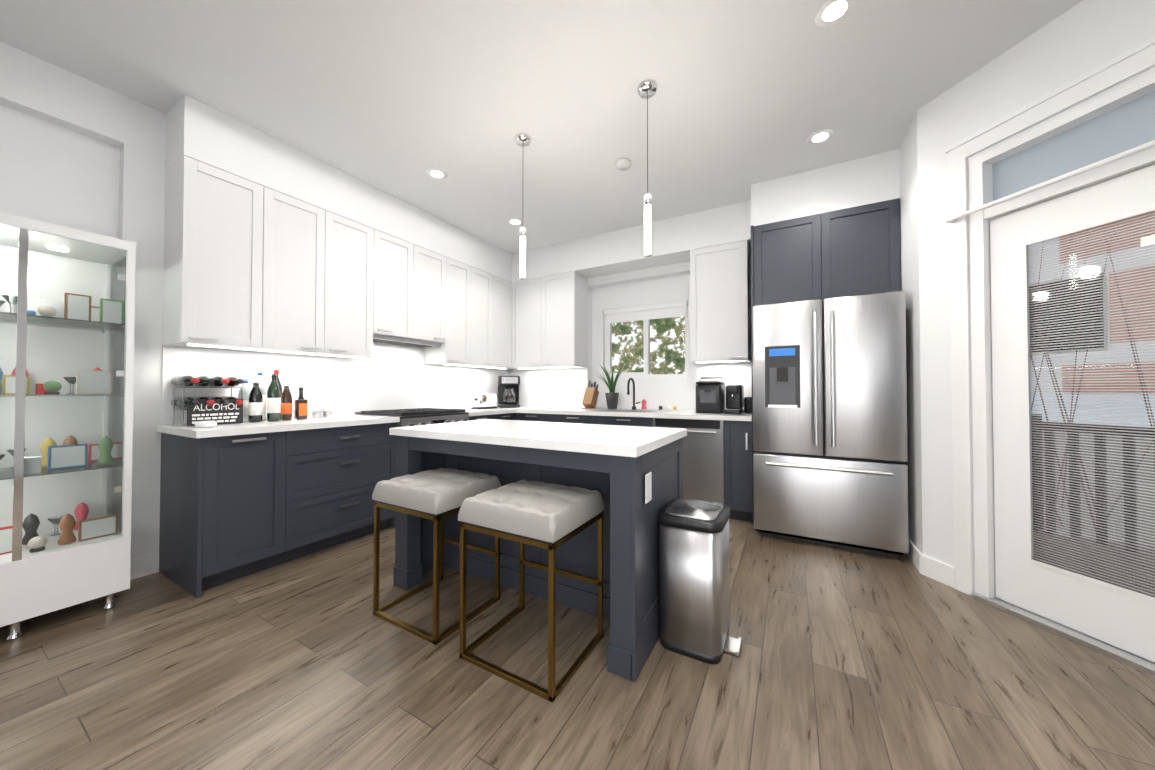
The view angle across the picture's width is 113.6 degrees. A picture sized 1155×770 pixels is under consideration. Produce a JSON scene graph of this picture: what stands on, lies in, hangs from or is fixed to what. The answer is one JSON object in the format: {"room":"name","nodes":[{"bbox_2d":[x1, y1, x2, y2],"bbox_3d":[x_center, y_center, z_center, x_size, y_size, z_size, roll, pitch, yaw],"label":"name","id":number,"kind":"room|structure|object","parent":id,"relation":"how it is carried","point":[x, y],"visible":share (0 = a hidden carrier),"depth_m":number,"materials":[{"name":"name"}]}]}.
{"room":"kitchen","nodes":[
{"label":"kitchen","id":0,"kind":"room"},
{"bbox_2d":[0,41,497,559],"bbox_3d":[-2.856,-0.280,2.252,0.300,2.880,7.640,0,-1,29],"label":"wall","id":1,"kind":"structure","parent":0,"point":[80,153],"depth_m":2.24,"materials":[{"name":"paint"}]},
{"bbox_2d":[163,155,278,352],"bbox_3d":[-2.357,-0.801,2.500,0.328,1.108,0.450,0,-1,29],"label":"upper cabinet","id":2,"kind":"object","parent":1,"relation":"attached to","point":[250,266],"depth_m":2.38,"materials":[{"name":"white wood"}]},
{"bbox_2d":[263,192,382,358],"bbox_3d":[-2.083,-0.794,2.984,0.328,1.108,0.899,0,-1,29],"label":"upper cabinet","id":3,"kind":"object","parent":1,"relation":"attached to","point":[329,289],"depth_m":2.91,"materials":[{"name":"white wood"}]},
{"bbox_2d":[383,233,422,342],"bbox_3d":[-1.781,-0.891,3.520,0.328,0.898,0.450,0,-1,29],"label":"upper cabinet","id":4,"kind":"object","parent":1,"relation":"attached to","point":[402,260],"depth_m":3.49,"materials":[{"name":"white wood"}]},
{"bbox_2d":[415,248,446,346],"bbox_3d":[-1.618,-0.887,3.808,0.328,0.898,0.449,0,-1,29],"label":"upper cabinet","id":5,"kind":"object","parent":1,"relation":"attached to","point":[433,309],"depth_m":3.80,"materials":[{"name":"white wood"}]},
{"bbox_2d":[420,257,474,366],"bbox_3d":[-1.422,-0.777,4.154,0.328,1.108,0.469,0,-1,29],"label":"upper cabinet","id":6,"kind":"object","parent":1,"relation":"attached to","point":[459,349],"depth_m":4.08,"materials":[{"name":"white wood"}]},
{"bbox_2d":[471,268,514,369],"bbox_3d":[-1.176,-0.771,4.590,0.328,1.108,0.769,0,-1,29],"label":"upper cabinet","id":7,"kind":"object","parent":1,"relation":"attached to","point":[493,294],"depth_m":4.54,"materials":[{"name":"white wood"}]},
{"bbox_2d":[165,94,899,281],"bbox_3d":[0.012,-1.532,2.832,4.140,0.360,3.340,0,-1,29],"label":"soffit","id":8,"kind":"structure","parent":0,"point":[197,130],"depth_m":3.11,"materials":[{"name":"paint"}]},
{"bbox_2d":[0,0,1082,253],"bbox_3d":[0.058,-1.804,0.662,7.200,0.120,7.700,0,-1,29],"label":"ceiling","id":9,"kind":"structure","parent":0,"point":[398,98],"depth_m":2.14,"materials":[{"name":"paint"}]},
{"bbox_2d":[427,168,446,179],"bbox_3d":[-1.136,-1.705,3.058,0.159,0.006,0.159,0,-1,23],"label":"recessed light","id":10,"kind":"object","parent":9,"relation":"in","point":[435,173],"depth_m":3.05,"materials":[{"name":"white plastic"}]},
{"bbox_2d":[508,218,522,225],"bbox_3d":[-0.644,-1.693,3.929,0.159,0.006,0.159,0,-1,23],"label":"recessed light","id":11,"kind":"object","parent":9,"relation":"in","point":[514,221],"depth_m":3.92,"materials":[{"name":"white plastic"}]},
{"bbox_2d":[515,133,530,279],"bbox_3d":[-0.379,-1.223,2.623,0.116,0.985,0.116,0,-1,29],"label":"pendant light","id":12,"kind":"object","parent":9,"relation":"hanging from","point":[522,139],"visible":1,"depth_m":2.60,"materials":[{"name":"silver metal"}]},
{"bbox_2d":[615,158,630,170],"bbox_3d":[0.351,-1.694,2.907,0.119,0.035,0.119,0,-1,20],"label":"smoke detector","id":13,"kind":"object","parent":9,"relation":"in","point":[622,164],"depth_m":2.88,"materials":[{"name":"white plastic"}]},
{"bbox_2d":[637,79,657,257],"bbox_3d":[0.405,-1.229,2.181,0.116,0.985,0.116,0,-1,29],"label":"pendant light","id":14,"kind":"object","parent":9,"relation":"hanging from","point":[646,89],"visible":1,"depth_m":2.16,"materials":[{"name":"silver metal"}]},
{"bbox_2d":[807,129,833,144],"bbox_3d":[1.680,-1.712,2.616,0.159,0.006,0.159,0,-1,23],"label":"recessed light","id":15,"kind":"object","parent":9,"relation":"in","point":[819,137],"depth_m":2.61,"materials":[{"name":"white plastic"}]},
{"bbox_2d":[814,0,855,27],"bbox_3d":[1.188,-1.724,1.745,0.159,0.006,0.159,0,-1,23],"label":"recessed light","id":16,"kind":"object","parent":9,"relation":"in","point":[829,13],"depth_m":1.75,"materials":[{"name":"white plastic"}]},
{"bbox_2d":[0,518,1154,769],"bbox_3d":[0.058,1.186,0.618,7.200,0.100,7.700,0,-1,29],"label":"floor","id":17,"kind":"structure","parent":0,"point":[846,658],"depth_m":1.46,"materials":[{"name":"brown wood"}]},
{"bbox_2d":[0,212,135,640],"bbox_3d":[-2.780,0.195,1.720,0.469,1.915,0.940,0,-1,29],"label":"display cabinet","id":18,"kind":"object","parent":17,"relation":"on","point":[67,311],"visible":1,"depth_m":1.95,"materials":[{"name":"white metal"}]},
{"bbox_2d":[159,430,291,597],"bbox_3d":[-2.236,0.727,2.387,0.628,0.870,0.410,0,-1,29],"label":"base cabinet","id":19,"kind":"object","parent":17,"relation":"on","point":[239,500],"depth_m":2.22,"materials":[{"name":"grey wood"}]},
{"bbox_2d":[156,414,399,437],"bbox_3d":[-2.034,0.276,2.715,0.663,0.041,1.210,0,-1,29],"label":"countertop","id":20,"kind":"structure","parent":19,"relation":"on","point":[324,423],"depth_m":2.41,"materials":[{"name":"white stone"}]},
{"bbox_2d":[194,421,216,427],"bbox_3d":[-2.181,0.229,2.219,0.096,0.038,0.095,0,-1,29],"label":"puck","id":21,"kind":"object","parent":20,"relation":"on","point":[204,424],"visible":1,"depth_m":2.19,"materials":[{"name":"white"}]},
{"bbox_2d":[171,375,242,425],"bbox_3d":[-2.377,0.096,2.441,0.302,0.311,0.287,0,-1,29],"label":"wine rack","id":22,"kind":"object","parent":20,"relation":"on","point":[224,410],"visible":1,"depth_m":2.38,"materials":[{"name":"black metal"}]},
{"bbox_2d":[238,378,250,421],"bbox_3d":[-2.302,0.103,2.617,0.074,0.301,0.072,0,-1,29],"label":"bottle","id":23,"kind":"object","parent":20,"relation":"on","point":[246,389],"visible":0.46,"depth_m":2.60,"materials":[{"name":"grey"}]},
{"bbox_2d":[248,382,262,422],"bbox_3d":[-2.196,0.118,2.580,0.076,0.271,0.074,0,-1,29],"label":"bottle","id":24,"kind":"object","parent":20,"relation":"on","point":[255,408],"visible":1,"depth_m":2.56,"materials":[{"name":"black glass"}]},
{"bbox_2d":[256,370,265,420],"bbox_3d":[-2.275,0.075,2.705,0.072,0.361,0.070,0,-1,29],"label":"bottle","id":25,"kind":"object","parent":20,"relation":"on","point":[262,387],"visible":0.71,"depth_m":2.70,"materials":[{"name":"grey"}]},
{"bbox_2d":[267,374,280,421],"bbox_3d":[-2.132,0.089,2.653,0.078,0.331,0.076,0,-1,29],"label":"bottle","id":26,"kind":"object","parent":20,"relation":"on","point":[273,402],"visible":1,"depth_m":2.63,"materials":[{"name":"green glass"}]},
{"bbox_2d":[274,369,281,417],"bbox_3d":[-2.219,0.071,2.783,0.076,0.371,0.074,0,-1,29],"label":"bottle","id":27,"kind":"object","parent":20,"relation":"on","point":[276,371],"visible":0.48,"depth_m":2.78,"materials":[{"name":"black"}]},
{"bbox_2d":[280,386,291,420],"bbox_3d":[-2.114,0.130,2.746,0.070,0.251,0.068,0,-1,29],"label":"bottle","id":28,"kind":"object","parent":20,"relation":"on","point":[286,405],"visible":0.98,"depth_m":2.72,"materials":[{"name":"brown"}]},
{"bbox_2d":[294,387,307,419],"bbox_3d":[-2.059,0.137,2.815,0.067,0.240,0.065,0,-1,29],"label":"bottle","id":29,"kind":"object","parent":20,"relation":"on","point":[300,407],"visible":1,"depth_m":2.80,"materials":[{"name":"brown glass"}]},
{"bbox_2d":[312,408,322,417],"bbox_3d":[-2.057,0.222,2.988,0.072,0.075,0.072,0,-1,29],"label":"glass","id":30,"kind":"object","parent":20,"relation":"on","point":[317,412],"visible":1,"depth_m":2.96,"materials":[{"name":"clear glass"}]},
{"bbox_2d":[323,408,332,416],"bbox_3d":[-2.017,0.223,3.057,0.072,0.075,0.072,0,-1,29],"label":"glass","id":31,"kind":"object","parent":20,"relation":"on","point":[327,412],"visible":1,"depth_m":3.03,"materials":[{"name":"clear glass"}]},
{"bbox_2d":[288,422,396,560],"bbox_3d":[-1.958,0.734,2.879,0.628,0.870,0.839,0,-1,29],"label":"base cabinet","id":32,"kind":"object","parent":17,"relation":"on","point":[334,474],"depth_m":2.68,"materials":[{"name":"grey wood"}]},
{"bbox_2d":[354,408,468,527],"bbox_3d":[-1.524,0.708,3.553,0.695,0.942,0.748,0,-1,29],"label":"stove","id":33,"kind":"object","parent":17,"relation":"on","point":[417,416],"visible":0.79,"depth_m":3.35,"materials":[{"name":"grey metal"}]},
{"bbox_2d":[372,468,500,644],"bbox_3d":[-0.723,0.815,1.975,0.472,0.682,0.437,0,-1,29],"label":"stool","id":34,"kind":"object","parent":17,"relation":"on","point":[437,496],"visible":0.98,"depth_m":1.85,"materials":[{"name":"white leather"}]},
{"bbox_2d":[469,414,487,420],"bbox_3d":[-1.269,0.752,4.097,0.628,0.870,0.440,0,-1,29],"label":"base cabinet","id":35,"kind":"object","parent":17,"relation":"on","point":[482,416],"depth_m":3.93,"materials":[{"name":"grey wood"}]},
{"bbox_2d":[488,410,515,419],"bbox_3d":[-1.081,0.756,4.370,0.687,0.870,0.460,0,-1,29],"label":"base cabinet","id":36,"kind":"object","parent":17,"relation":"on","point":[511,415],"depth_m":4.26,"materials":[{"name":"grey wood"}]},
{"bbox_2d":[458,480,604,702],"bbox_3d":[-0.190,0.810,1.669,0.482,0.682,0.437,0,-1,29],"label":"stool","id":37,"kind":"object","parent":17,"relation":"on","point":[551,517],"visible":1,"depth_m":1.54,"materials":[{"name":"white leather"}]},
{"bbox_2d":[516,410,555,421],"bbox_3d":[-0.356,0.758,4.528,0.579,0.870,0.687,0,-1,29],"label":"base cabinet","id":38,"kind":"object","parent":17,"relation":"on","point":[523,415],"depth_m":4.28,"materials":[{"name":"grey wood"}]},
{"bbox_2d":[465,406,527,417],"bbox_3d":[-1.021,0.302,4.508,0.663,0.041,1.388,0,-1,29],"label":"countertop","id":39,"kind":"structure","parent":38,"relation":"on","point":[473,413],"depth_m":4.11,"materials":[{"name":"white stone"}]},
{"bbox_2d":[462,392,467,409],"bbox_3d":[-1.275,0.181,4.281,0.072,0.194,0.062,0,-1,29],"label":"soap bottle","id":40,"kind":"object","parent":39,"relation":"on","point":[464,402],"visible":0.94,"depth_m":4.26,"materials":[{"name":"white plastic"}]},
{"bbox_2d":[471,393,497,408],"bbox_3d":[-1.110,0.188,4.501,0.170,0.186,0.295,0,-1,29],"label":"toaster","id":41,"kind":"object","parent":39,"relation":"on","point":[484,400],"visible":0.98,"depth_m":4.41,"materials":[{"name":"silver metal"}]},
{"bbox_2d":[498,376,519,407],"bbox_3d":[-0.888,0.087,4.891,0.263,0.400,0.303,0,-1,-16],"label":"coffee maker","id":42,"kind":"object","parent":39,"relation":"on","point":[508,391],"visible":1,"depth_m":4.78,"materials":[{"name":"black plastic"}]},
{"bbox_2d":[393,435,686,681],"bbox_3d":[-0.229,0.723,2.167,1.485,0.870,0.778,0,-1,29],"label":"kitchen island","id":43,"kind":"object","parent":17,"relation":"on","point":[633,475],"depth_m":1.91,"materials":[{"name":"grey wood"}]},
{"bbox_2d":[389,419,686,458],"bbox_3d":[-0.233,0.268,2.169,1.510,0.040,0.810,0,-1,29],"label":"island countertop","id":44,"kind":"structure","parent":43,"relation":"on","point":[624,442],"depth_m":1.91,"materials":[{"name":"white stone"}]},
{"bbox_2d":[556,414,603,424],"bbox_3d":[0.111,0.755,4.295,0.698,0.870,0.633,0,-1,29],"label":"base cabinet","id":45,"kind":"object","parent":17,"relation":"on","point":[564,418],"depth_m":3.99,"materials":[{"name":"grey wood"}]},
{"bbox_2d":[604,418,651,426],"bbox_3d":[0.590,0.751,4.025,0.641,0.870,0.633,0,-1,29],"label":"base cabinet","id":46,"kind":"object","parent":17,"relation":"on","point":[645,422],"depth_m":3.71,"materials":[{"name":"grey wood"}]},
{"bbox_2d":[652,418,731,518],"bbox_3d":[1.142,0.746,3.713,0.746,0.870,0.633,0,-1,29],"label":"dishwasher","id":47,"kind":"object","parent":17,"relation":"on","point":[707,446],"depth_m":3.35,"materials":[{"name":"grey metal"}]},
{"bbox_2d":[528,406,751,421],"bbox_3d":[0.529,0.296,4.048,2.488,0.041,0.663,0,-1,29],"label":"countertop","id":48,"kind":"structure","parent":47,"relation":"on","point":[708,417],"depth_m":3.72,"materials":[{"name":"white stone"}]},
{"bbox_2d":[581,380,598,408],"bbox_3d":[0.157,0.111,4.508,0.120,0.341,0.242,0,-1,29],"label":"knife block","id":49,"kind":"object","parent":48,"relation":"on","point":[590,397],"visible":1,"depth_m":4.47,"materials":[{"name":"brown wood"}]},
{"bbox_2d":[594,362,624,408],"bbox_3d":[0.334,0.001,4.387,0.488,0.558,0.380,0,-1,29],"label":"potted plant","id":50,"kind":"object","parent":48,"relation":"on","point":[612,396],"visible":1,"depth_m":4.41,"materials":[{"name":"grey"}]},
{"bbox_2d":[627,378,640,409],"bbox_3d":[0.620,0.098,4.177,0.102,0.357,0.211,0,-1,29],"label":"faucet","id":51,"kind":"object","parent":48,"relation":"on","point":[628,393],"visible":1,"depth_m":4.24,"materials":[{"name":"black metal"}]},
{"bbox_2d":[641,399,645,408],"bbox_3d":[0.767,0.219,4.367,0.060,0.120,0.057,0,-1,29],"label":"soap bottle","id":52,"kind":"object","parent":48,"relation":"on","point":[643,401],"depth_m":4.35,"materials":[{"name":"pink plastic"}]},
{"bbox_2d":[696,377,724,413],"bbox_3d":[1.297,0.096,3.690,0.240,0.348,0.300,0,-1,29],"label":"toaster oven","id":53,"kind":"object","parent":48,"relation":"on","point":[710,396],"visible":1,"depth_m":3.58,"materials":[{"name":"black plastic"}]},
{"bbox_2d":[724,381,743,413],"bbox_3d":[1.484,0.113,3.584,0.140,0.311,0.320,0,-1,29],"label":"espresso machine","id":54,"kind":"object","parent":48,"relation":"on","point":[734,399],"visible":1,"depth_m":3.53,"materials":[{"name":"black plastic"}]},
{"bbox_2d":[744,397,751,413],"bbox_3d":[1.627,0.190,3.583,0.090,0.155,0.090,0,-1,29],"label":"milk frother","id":55,"kind":"object","parent":48,"relation":"on","point":[747,404],"visible":0.81,"depth_m":3.55,"materials":[{"name":"black plastic"}]},
{"bbox_2d":[658,498,741,663],"bbox_3d":[0.565,0.859,1.726,0.327,0.587,0.328,0,-1,29],"label":"trash can","id":56,"kind":"object","parent":17,"relation":"on","point":[694,599],"visible":1,"depth_m":1.60,"materials":[{"name":"silver metal"}]},
{"bbox_2d":[732,422,751,521],"bbox_3d":[1.522,0.743,3.498,0.224,0.870,0.633,0,-1,29],"label":"base cabinet","id":57,"kind":"object","parent":17,"relation":"on","point":[741,431],"depth_m":3.22,"materials":[{"name":"grey wood"}]},
{"bbox_2d":[751,198,900,525],"bbox_3d":[2.044,-0.086,3.208,0.982,2.518,0.646,0,-1,29],"label":"cabinet","id":58,"kind":"object","parent":17,"relation":"on","point":[851,251],"visible":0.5,"depth_m":2.94,"materials":[{"name":"grey wood"}]},
{"bbox_2d":[752,290,908,556],"bbox_3d":[1.938,0.274,3.016,0.917,1.794,0.898,0,-1,29],"label":"fridge","id":59,"kind":"object","parent":17,"relation":"on","point":[830,445],"visible":1,"depth_m":2.65,"materials":[{"name":"grey metal"}]},
{"bbox_2d":[530,261,743,386],"bbox_3d":[0.912,-0.250,4.367,4.580,2.880,0.250,0,-1,29],"label":"wall","id":60,"kind":"structure","parent":0,"point":[657,285],"depth_m":4.50,"materials":[{"name":"paint"}]},
{"bbox_2d":[512,271,587,369],"bbox_3d":[-0.358,-0.768,4.758,0.930,1.108,0.328,0,-1,29],"label":"upper cabinet","id":61,"kind":"object","parent":60,"relation":"attached to","point":[550,322],"depth_m":4.59,"materials":[{"name":"white wood"}]},
{"bbox_2d":[604,301,687,378],"bbox_3d":[0.795,-0.508,4.487,1.040,0.860,0.122,0,-1,29],"label":"window","id":62,"kind":"structure","parent":60,"relation":"in","point":[645,313],"depth_m":4.47,"materials":[{"name":"clear glass"}]},
{"bbox_2d":[690,240,750,363],"bbox_3d":[1.420,-0.783,3.753,0.525,1.108,0.328,0,-1,29],"label":"upper cabinet","id":63,"kind":"object","parent":60,"relation":"attached to","point":[720,275],"depth_m":3.61,"materials":[{"name":"white wood"}]},
{"bbox_2d":[900,111,922,554],"bbox_3d":[2.546,-0.272,2.846,0.240,2.880,1.290,0,-1,29],"label":"wall","id":64,"kind":"structure","parent":0,"point":[909,251],"depth_m":2.49,"materials":[{"name":"paint"}]},
{"bbox_2d":[917,0,1154,587],"bbox_3d":[2.612,-0.304,0.609,0.200,2.880,3.600,0,-1,-13],"label":"wall","id":65,"kind":"structure","parent":0,"point":[1079,39],"depth_m":2.18,"materials":[{"name":"paint"}]},
{"bbox_2d":[130,538,953,587],"bbox_3d":[0.045,1.078,0.564,6.572,0.115,7.190,0,-1,29],"label":"baseboard","id":66,"kind":"structure","parent":65,"relation":"attached to","point":[939,571],"depth_m":2.29,"materials":[{"name":"white wood"}]},
{"bbox_2d":[945,36,1154,676],"bbox_3d":[2.344,-0.115,1.612,0.227,2.530,1.190,0,-1,-13],"label":"door frame","id":67,"kind":"structure","parent":65,"relation":"attached to","point":[1108,137],"depth_m":2.01,"materials":[{"name":"white wood"}]},
{"bbox_2d":[990,164,1154,662],"bbox_3d":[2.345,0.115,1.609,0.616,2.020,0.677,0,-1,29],"label":"door","id":68,"kind":"structure","parent":65,"relation":"in","point":[1116,616],"depth_m":1.78,"materials":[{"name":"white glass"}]},
{"label":"outside","id":69,"kind":"structure","parent":0,"visible":0},
{"bbox_3d":[3.612,1.336,0.602,5.308,0.100,5.623,0,-1,29],"label":"deck","id":70,"kind":"object","parent":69,"visible":0},
{"bbox_2d":[1031,414,1154,551],"bbox_3d":[4.317,0.748,0.757,0.100,1.080,6.020,0,-1,-13],"label":"railing","id":71,"kind":"object","parent":70,"relation":"on","point":[1079,475],"depth_m":2.89,"materials":[{"name":"grey metal"}]},
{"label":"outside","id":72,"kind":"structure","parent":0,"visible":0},
{"bbox_2d":[612,316,684,373],"bbox_3d":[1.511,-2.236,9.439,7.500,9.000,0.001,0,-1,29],"label":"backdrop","id":73,"kind":"structure","parent":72,"point":[634,362],"depth_m":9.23,"materials":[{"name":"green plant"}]},
{"bbox_2d":[1028,211,1154,546],"bbox_3d":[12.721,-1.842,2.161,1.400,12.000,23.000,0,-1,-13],"label":"building","id":74,"kind":"structure","parent":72,"point":[1098,358],"depth_m":7.93,"materials":[{"name":"red"}]},
{"bbox_2d":[1029,222,1154,531],"bbox_3d":[7.994,-0.824,2.654,6.186,5.987,8.216,0,-1,29],"label":"branches","id":75,"kind":"object","parent":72,"point":[1079,389],"depth_m":5.58,"materials":[{"name":"grey"}]}
]}

